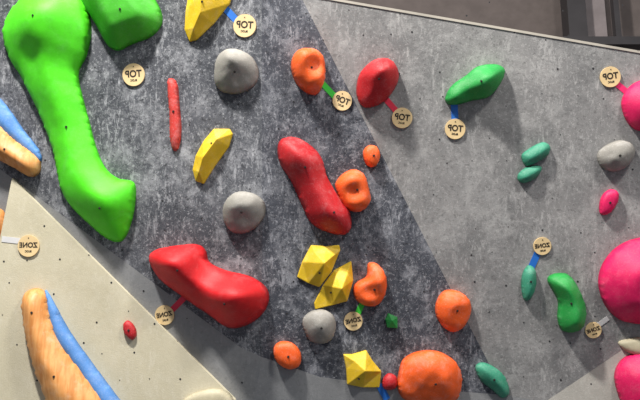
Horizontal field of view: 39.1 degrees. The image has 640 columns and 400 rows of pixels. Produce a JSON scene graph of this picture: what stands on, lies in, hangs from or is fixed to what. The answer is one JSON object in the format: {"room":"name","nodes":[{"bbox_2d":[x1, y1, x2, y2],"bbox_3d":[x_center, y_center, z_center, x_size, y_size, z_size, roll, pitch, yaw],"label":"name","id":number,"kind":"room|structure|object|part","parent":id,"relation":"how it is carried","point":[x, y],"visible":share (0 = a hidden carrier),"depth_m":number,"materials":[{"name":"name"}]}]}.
{"room":"indoor climbing gym","nodes":[
{"label":"indoor climbing gym","id":0,"kind":"room"},
{"bbox_2d":[347,0,639,50],"bbox_3d":[0.000,0.121,9.725,14.000,8.000,0.150,0,-15,0],"label":"wall","id":1,"kind":"structure","parent":0,"point":[536,16],"depth_m":10.25,"materials":[{"name":"brown paint"}]},
{"bbox_3d":[0.000,2.461,2.809,14.000,0.100,12.000,0,-15,0],"label":"floor","id":2,"kind":"structure","parent":0,"visible":0},
{"bbox_2d":[0,178,235,399],"bbox_3d":[-0.824,1.359,4.683,2.633,2.991,0.871,0,-15,0],"label":"climbing wall panel","id":3,"kind":"object","parent":2,"relation":"on","point":[85,295],"visible":0.57,"depth_m":4.54,"materials":[{"name":"paint"}]},
{"bbox_2d":[1,235,39,256],"bbox_3d":[-1.527,0.234,4.585,0.198,0.111,0.027,-1,-15,3],"label":"tag","id":4,"kind":"object","parent":3,"relation":"attached to","point":[28,245],"visible":1,"depth_m":4.58,"materials":[{"name":"brown wood"}]},
{"bbox_2d":[20,288,119,399],"bbox_3d":[-1.233,0.770,4.519,0.557,0.658,0.177,2,-15,-7],"label":"hold","id":5,"kind":"object","parent":3,"relation":"attached to","point":[63,369],"visible":1,"depth_m":4.46,"materials":[{"name":"plastic"}]},
{"bbox_2d":[123,320,136,339],"bbox_3d":[-0.955,0.651,4.524,0.073,0.098,0.049,2,-15,-7],"label":"hold","id":6,"kind":"object","parent":3,"relation":"attached to","point":[129,329],"visible":1,"depth_m":4.51,"materials":[{"name":"plastic"}]},
{"bbox_2d":[184,388,232,399],"bbox_3d":[-0.559,1.001,4.474,0.262,0.133,0.069,-1,-15,3],"label":"hold","id":7,"kind":"object","parent":3,"relation":"attached to","point":[212,393],"visible":1,"depth_m":4.45,"materials":[{"name":"plastic"}]},
{"bbox_2d":[0,169,239,395],"bbox_3d":[-1.882,0.812,4.934,2.938,4.177,1.225,0,-15,-2],"label":"wall","id":8,"kind":"structure","parent":2,"relation":"on","point":[216,352],"depth_m":4.56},
{"bbox_2d":[0,209,4,234],"bbox_3d":[-1.714,0.193,4.656,0.191,0.318,0.125,-2,-15,6],"label":"hold","id":9,"kind":"object","parent":8,"relation":"attached to","point":[2,213],"visible":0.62,"depth_m":4.63,"materials":[{"name":"orange plastic"}]},
{"bbox_2d":[0,0,261,356],"bbox_3d":[-1.811,-0.504,4.561,3.044,2.522,0.675,0,-15,0],"label":"panel","id":10,"kind":"object","parent":8,"relation":"on","point":[127,122],"visible":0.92,"depth_m":4.55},
{"bbox_2d":[0,99,41,176],"bbox_3d":[-1.615,-0.356,4.639,0.380,0.463,0.135,0,-15,0],"label":"hold","id":11,"kind":"object","parent":10,"relation":"attached to","point":[18,150],"visible":1,"depth_m":4.61,"materials":[{"name":"plastic"}]},
{"bbox_2d":[2,0,135,241],"bbox_3d":[-1.266,-0.451,4.569,0.706,1.281,0.342,8,-17,-27],"label":"hold","id":12,"kind":"object","parent":10,"relation":"attached to","point":[47,42],"visible":1,"depth_m":4.53,"materials":[{"name":"plastic"}]},
{"bbox_2d":[81,0,162,50],"bbox_3d":[-1.022,-0.963,4.545,0.441,0.371,0.190,-2,-15,9],"label":"hold","id":13,"kind":"object","parent":10,"relation":"attached to","point":[121,24],"visible":1,"depth_m":4.50,"materials":[{"name":"plastic"}]},
{"bbox_2d":[122,63,144,85],"bbox_3d":[-0.946,-0.636,4.570,0.116,0.114,0.036,-2,-15,6],"label":"tag","id":14,"kind":"object","parent":10,"relation":"attached to","point":[133,74],"visible":1,"depth_m":4.57,"materials":[{"name":"brown wood"}]},
{"bbox_2d":[155,296,185,324],"bbox_3d":[-0.750,0.555,4.554,0.175,0.151,0.035,-3,-15,12],"label":"tag","id":15,"kind":"object","parent":10,"relation":"attached to","point":[164,314],"visible":1,"depth_m":4.55,"materials":[{"name":"brown wood"}]},
{"bbox_2d":[167,78,181,150],"bbox_3d":[-0.736,-0.435,4.546,0.067,0.365,0.121,-3,-15,11],"label":"hold","id":16,"kind":"object","parent":10,"relation":"attached to","point":[175,130],"visible":1,"depth_m":4.53,"materials":[{"name":"plastic"}]},
{"bbox_2d":[185,0,230,41],"bbox_3d":[-0.569,-0.947,4.489,0.264,0.265,0.134,-5,-16,18],"label":"hold","id":17,"kind":"object","parent":10,"relation":"attached to","point":[200,15],"visible":1,"depth_m":4.50,"materials":[{"name":"plastic"}]},
{"bbox_2d":[149,244,268,327],"bbox_3d":[-0.564,0.415,4.466,0.616,0.417,0.243,-1,-15,2],"label":"hold","id":18,"kind":"object","parent":10,"relation":"attached to","point":[233,299],"visible":1,"depth_m":4.43,"materials":[{"name":"plastic"}]},
{"bbox_2d":[193,129,232,183],"bbox_3d":[-0.546,-0.225,4.507,0.217,0.267,0.090,-7,-17,25],"label":"hold","id":19,"kind":"object","parent":10,"relation":"attached to","point":[217,142],"visible":1,"depth_m":4.50,"materials":[{"name":"plastic"}]},
{"bbox_2d":[214,49,258,93],"bbox_3d":[-0.425,-0.655,4.475,0.230,0.219,0.154,-2,-15,8],"label":"hold","id":20,"kind":"object","parent":10,"relation":"attached to","point":[236,71],"visible":1,"depth_m":4.45,"materials":[{"name":"plastic resin"}]},
{"bbox_2d":[224,7,255,36],"bbox_3d":[-0.407,-0.897,4.513,0.177,0.167,0.038,-1,-15,2],"label":"tag","id":21,"kind":"object","parent":10,"relation":"attached to","point":[244,25],"visible":1,"depth_m":4.50,"materials":[{"name":"brown wood"}]},
{"bbox_2d":[222,191,265,233],"bbox_3d":[-0.384,0.052,4.473,0.218,0.204,0.145,-2,-15,6],"label":"hold","id":22,"kind":"object","parent":10,"relation":"attached to","point":[243,211],"visible":1,"depth_m":4.45,"materials":[{"name":"plastic resin"}]},
{"bbox_2d":[2,1,633,384],"bbox_3d":[0.102,0.024,4.618,4.629,2.735,0.906,0,-15,0],"label":"t-nut holes","id":23,"kind":"object","parent":8,"relation":"attached to","point":[489,1],"visible":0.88,"depth_m":4.56,"materials":[{"name":"black metal"}]},
{"bbox_2d":[234,347,530,399],"bbox_3d":[0.319,1.824,4.636,1.931,2.068,0.721,1,-15,-4],"label":"panel","id":24,"kind":"object","parent":2,"relation":"on","point":[262,378],"visible":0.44,"depth_m":4.53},
{"bbox_2d":[262,0,495,399],"bbox_3d":[0.190,-0.228,4.816,1.558,2.540,0.597,11,-18,-35],"label":"panel","id":25,"kind":"object","parent":24,"relation":"on","point":[390,236],"depth_m":4.56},
{"bbox_2d":[273,341,300,368],"bbox_3d":[-0.160,0.775,4.506,0.146,0.142,0.079,5,-16,-17],"label":"hold","id":26,"kind":"object","parent":25,"relation":"attached to","point":[287,354],"visible":1,"depth_m":4.48,"materials":[{"name":"plastic"}]},
{"bbox_2d":[291,48,325,94],"bbox_3d":[-0.049,-0.657,4.493,0.179,0.231,0.160,4,-16,-16],"label":"hold","id":27,"kind":"object","parent":25,"relation":"attached to","point":[308,69],"visible":1,"depth_m":4.45,"materials":[{"name":"plastic"}]},
{"bbox_2d":[277,137,351,234],"bbox_3d":[-0.011,-0.078,4.518,0.411,0.472,0.170,8,-17,-29],"label":"hold","id":28,"kind":"object","parent":25,"relation":"attached to","point":[302,163],"visible":1,"depth_m":4.46,"materials":[{"name":"plastic"}]},
{"bbox_2d":[297,245,339,286],"bbox_3d":[-0.007,0.330,4.537,0.203,0.209,0.108,-7,-17,25],"label":"hold","id":29,"kind":"object","parent":25,"relation":"attached to","point":[318,263],"visible":1,"depth_m":4.51,"materials":[{"name":"plastic"}]},
{"bbox_2d":[302,309,335,343],"bbox_3d":[0.000,0.631,4.520,0.175,0.174,0.111,3,-15,-11],"label":"hold","id":30,"kind":"object","parent":25,"relation":"attached to","point":[319,325],"visible":1,"depth_m":4.49,"materials":[{"name":"plastic"}]},
{"bbox_2d":[314,261,352,308],"bbox_3d":[0.072,0.433,4.564,0.187,0.240,0.109,-8,-17,26],"label":"hold","id":31,"kind":"object","parent":25,"relation":"attached to","point":[336,289],"visible":1,"depth_m":4.53,"materials":[{"name":"plastic"}]},
{"bbox_2d":[322,81,351,110],"bbox_3d":[0.077,-0.528,4.557,0.173,0.147,0.033,3,-15,-12],"label":"tag","id":32,"kind":"object","parent":25,"relation":"attached to","point":[341,100],"visible":1,"depth_m":4.55,"materials":[{"name":"brown wood"}]},
{"bbox_2d":[335,169,370,211],"bbox_3d":[0.173,-0.057,4.534,0.186,0.218,0.147,3,-15,-10],"label":"hold","id":33,"kind":"object","parent":25,"relation":"attached to","point":[352,188],"visible":0.99,"depth_m":4.49,"materials":[{"name":"plastic"}]},
{"bbox_2d":[344,303,364,330],"bbox_3d":[0.174,0.593,4.573,0.107,0.138,0.034,0,-15,-2],"label":"tag","id":34,"kind":"object","parent":25,"relation":"attached to","point":[353,321],"visible":1,"depth_m":4.56,"materials":[{"name":"brown wood"}]},
{"bbox_2d":[343,350,380,386],"bbox_3d":[0.217,0.852,4.555,0.199,0.184,0.110,2,-15,-9],"label":"hold","id":35,"kind":"object","parent":25,"relation":"attached to","point":[361,371],"visible":1,"depth_m":4.55,"materials":[{"name":"plastic"}]},
{"bbox_2d":[353,262,386,305],"bbox_3d":[0.255,0.421,4.551,0.170,0.227,0.143,1,-15,-5],"label":"hold","id":36,"kind":"object","parent":25,"relation":"attached to","point":[370,290],"visible":1,"depth_m":4.51,"materials":[{"name":"plastic"}]},
{"bbox_2d":[363,145,379,166],"bbox_3d":[0.261,-0.227,4.572,0.090,0.115,0.072,0,-15,-2],"label":"hold","id":37,"kind":"object","parent":25,"relation":"attached to","point":[371,153],"visible":1,"depth_m":4.55,"materials":[{"name":"plastic"}]},
{"bbox_2d":[356,58,398,107],"bbox_3d":[0.290,-0.598,4.541,0.224,0.242,0.180,-14,-20,42],"label":"hold","id":38,"kind":"object","parent":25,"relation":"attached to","point":[379,78],"visible":1,"depth_m":4.49,"materials":[{"name":"plastic"}]},
{"bbox_3d":[0.322,0.981,4.598,0.078,0.091,0.022,11,-18,-35],"label":"strip of blue tape","id":39,"kind":"part","parent":25,"relation":"part of","materials":[{"name":"blue plastic"}]},
{"bbox_2d":[382,373,397,389],"bbox_3d":[0.357,0.925,4.591,0.083,0.087,0.056,2,-15,-7],"label":"hold","id":40,"kind":"object","parent":25,"relation":"attached to","point":[389,382],"visible":1,"depth_m":4.57,"materials":[{"name":"plastic"}]},
{"bbox_2d":[385,313,396,327],"bbox_3d":[0.365,0.615,4.596,0.065,0.076,0.043,3,-15,-10],"label":"hold","id":41,"kind":"object","parent":25,"relation":"attached to","point":[391,320],"visible":1,"depth_m":4.59,"materials":[{"name":"plastic"}]},
{"bbox_2d":[397,350,462,399],"bbox_3d":[0.571,0.899,4.592,0.344,0.271,0.171,3,-15,-10],"label":"hold","id":42,"kind":"object","parent":25,"relation":"attached to","point":[423,374],"visible":1,"depth_m":4.55,"materials":[{"name":"plastic"}]},
{"bbox_2d":[435,290,470,331],"bbox_3d":[0.694,0.566,4.626,0.190,0.216,0.126,4,-16,-16],"label":"hold","id":43,"kind":"object","parent":25,"relation":"attached to","point":[452,307],"visible":1,"depth_m":4.59,"materials":[{"name":"plastic"}]},
{"bbox_2d":[549,350,629,399],"bbox_3d":[2.094,1.407,4.660,1.866,2.887,0.581,-4,-15,13],"label":"panel corner","id":44,"kind":"object","parent":2,"relation":"on","point":[603,387],"visible":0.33,"depth_m":4.66,"materials":[{"name":"beige wood"}]},
{"bbox_2d":[303,0,639,399],"bbox_3d":[1.406,0.019,4.673,3.043,1.988,0.706,1,-15,-2],"label":"panel slab","id":45,"kind":"object","parent":44,"relation":"on","point":[485,193],"visible":0.92,"depth_m":4.59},
{"bbox_2d":[384,98,411,127],"bbox_3d":[0.390,-0.447,4.574,0.158,0.161,0.046,2,-15,-8],"label":"tag","id":46,"kind":"object","parent":45,"relation":"attached to","point":[401,117],"visible":0.99,"depth_m":4.57,"materials":[{"name":"brown wood"}]},
{"bbox_2d":[445,105,464,138],"bbox_3d":[0.685,-0.403,4.569,0.104,0.180,0.065,-1,-15,2],"label":"tag","id":47,"kind":"object","parent":45,"relation":"attached to","point":[454,128],"visible":1,"depth_m":4.57,"materials":[{"name":"brown wood"}]},
{"bbox_2d":[445,64,504,104],"bbox_3d":[0.778,-0.593,4.515,0.307,0.199,0.148,-2,-15,6],"label":"hold","id":48,"kind":"object","parent":45,"relation":"attached to","point":[481,82],"visible":1,"depth_m":4.50,"materials":[{"name":"plastic"}]},
{"bbox_2d":[332,0,639,52],"bbox_3d":[1.405,-0.778,4.553,3.016,0.536,0.071,1,-15,-2],"label":"top edge","id":49,"kind":"object","parent":45,"relation":"attached to","point":[344,1],"visible":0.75,"depth_m":4.52,"materials":[{"name":"brown wood"}]},
{"bbox_2d":[475,362,508,397],"bbox_3d":[0.902,0.932,4.668,0.192,0.181,0.075,5,-16,-19],"label":"hold","id":50,"kind":"object","parent":45,"relation":"attached to","point":[488,374],"visible":1,"depth_m":4.65,"materials":[{"name":"plastic"}]},
{"bbox_2d":[521,265,536,300],"bbox_3d":[1.073,0.424,4.627,0.081,0.180,0.097,-3,-15,10],"label":"hold","id":51,"kind":"object","parent":45,"relation":"attached to","point":[528,280],"visible":1,"depth_m":4.60,"materials":[{"name":"plastic"}]},
{"bbox_2d":[517,165,541,182],"bbox_3d":[1.065,-0.135,4.578,0.127,0.091,0.058,-2,-15,9],"label":"hold","id":52,"kind":"object","parent":45,"relation":"attached to","point":[529,173],"visible":1,"depth_m":4.56,"materials":[{"name":"plastic"}]},
{"bbox_2d":[521,142,549,165],"bbox_3d":[1.094,-0.237,4.567,0.149,0.119,0.065,-3,-15,11],"label":"hold","id":53,"kind":"object","parent":45,"relation":"attached to","point":[536,153],"visible":1,"depth_m":4.54,"materials":[{"name":"plastic"}]},
{"bbox_2d":[529,237,550,268],"bbox_3d":[1.122,0.272,4.613,0.125,0.156,0.053,-7,-17,24],"label":"tag","id":54,"kind":"object","parent":45,"relation":"attached to","point":[542,245],"visible":1,"depth_m":4.61,"materials":[{"name":"brown wood"}]},
{"bbox_2d":[547,273,586,332],"bbox_3d":[1.273,0.526,4.626,0.148,0.301,0.212,-14,-20,42],"label":"hold","id":55,"kind":"object","parent":45,"relation":"attached to","point":[571,312],"visible":1,"depth_m":4.58,"materials":[{"name":"plastic"}]},
{"bbox_2d":[585,316,608,337],"bbox_3d":[1.432,0.658,4.649,0.126,0.110,0.036,-1,-15,5],"label":"tag","id":56,"kind":"object","parent":45,"relation":"on","point":[593,329],"visible":1,"depth_m":4.64,"materials":[{"name":"brown wood"}]},
{"bbox_2d":[599,189,618,214],"bbox_3d":[1.471,0.008,4.581,0.101,0.132,0.074,-2,-15,7],"label":"hold","id":57,"kind":"object","parent":45,"relation":"attached to","point":[609,199],"visible":1,"depth_m":4.56,"materials":[{"name":"plastic"}]},
{"bbox_2d":[600,67,626,92],"bbox_3d":[1.487,-0.601,4.528,0.156,0.136,0.045,2,-15,-8],"label":"tag","id":58,"kind":"object","parent":45,"relation":"attached to","point":[609,76],"visible":1,"depth_m":4.53,"materials":[{"name":"brown wood"}]},
{"bbox_2d":[597,140,634,171],"bbox_3d":[1.498,-0.227,4.551,0.189,0.159,0.105,-1,-15,5],"label":"hold","id":59,"kind":"object","parent":45,"relation":"attached to","point":[614,156],"visible":1,"depth_m":4.52,"materials":[{"name":"plastic"}]},
{"bbox_2d":[598,238,639,323],"bbox_3d":[1.673,0.402,4.575,0.488,0.434,0.265,0,-15,0],"label":"hold","id":60,"kind":"object","parent":45,"relation":"attached to","point":[619,273],"visible":1,"depth_m":4.54,"materials":[{"name":"plastic"}]},
{"bbox_2d":[618,337,639,354],"bbox_3d":[1.637,0.751,4.631,0.200,0.099,0.066,-2,-15,6],"label":"hold","id":61,"kind":"object","parent":45,"relation":"attached to","point":[630,345],"visible":1,"depth_m":4.62,"materials":[{"name":"plastic"}]},
{"bbox_2d":[621,81,639,130],"bbox_3d":[1.645,-0.484,4.515,0.256,0.260,0.162,-2,-15,6],"label":"hold","id":62,"kind":"object","parent":45,"relation":"attached to","point":[630,102],"visible":1,"depth_m":4.50,"materials":[{"name":"plastic"}]},
{"bbox_2d":[614,354,639,399],"bbox_3d":[1.670,0.936,4.587,0.317,0.337,0.166,-2,-15,9],"label":"hold","id":63,"kind":"object","parent":44,"relation":"attached to","point":[627,371],"visible":0.99,"depth_m":4.57,"materials":[{"name":"plastic"}]},
{"bbox_2d":[560,0,639,49],"bbox_3d":[4.686,0.020,9.348,4.229,8.000,0.570,0,-15,0],"label":"steel frame","id":64,"kind":"object","parent":2,"relation":"on","point":[582,20],"visible":0.06,"depth_m":9.71,"materials":[{"name":"grey metal"}]}
]}

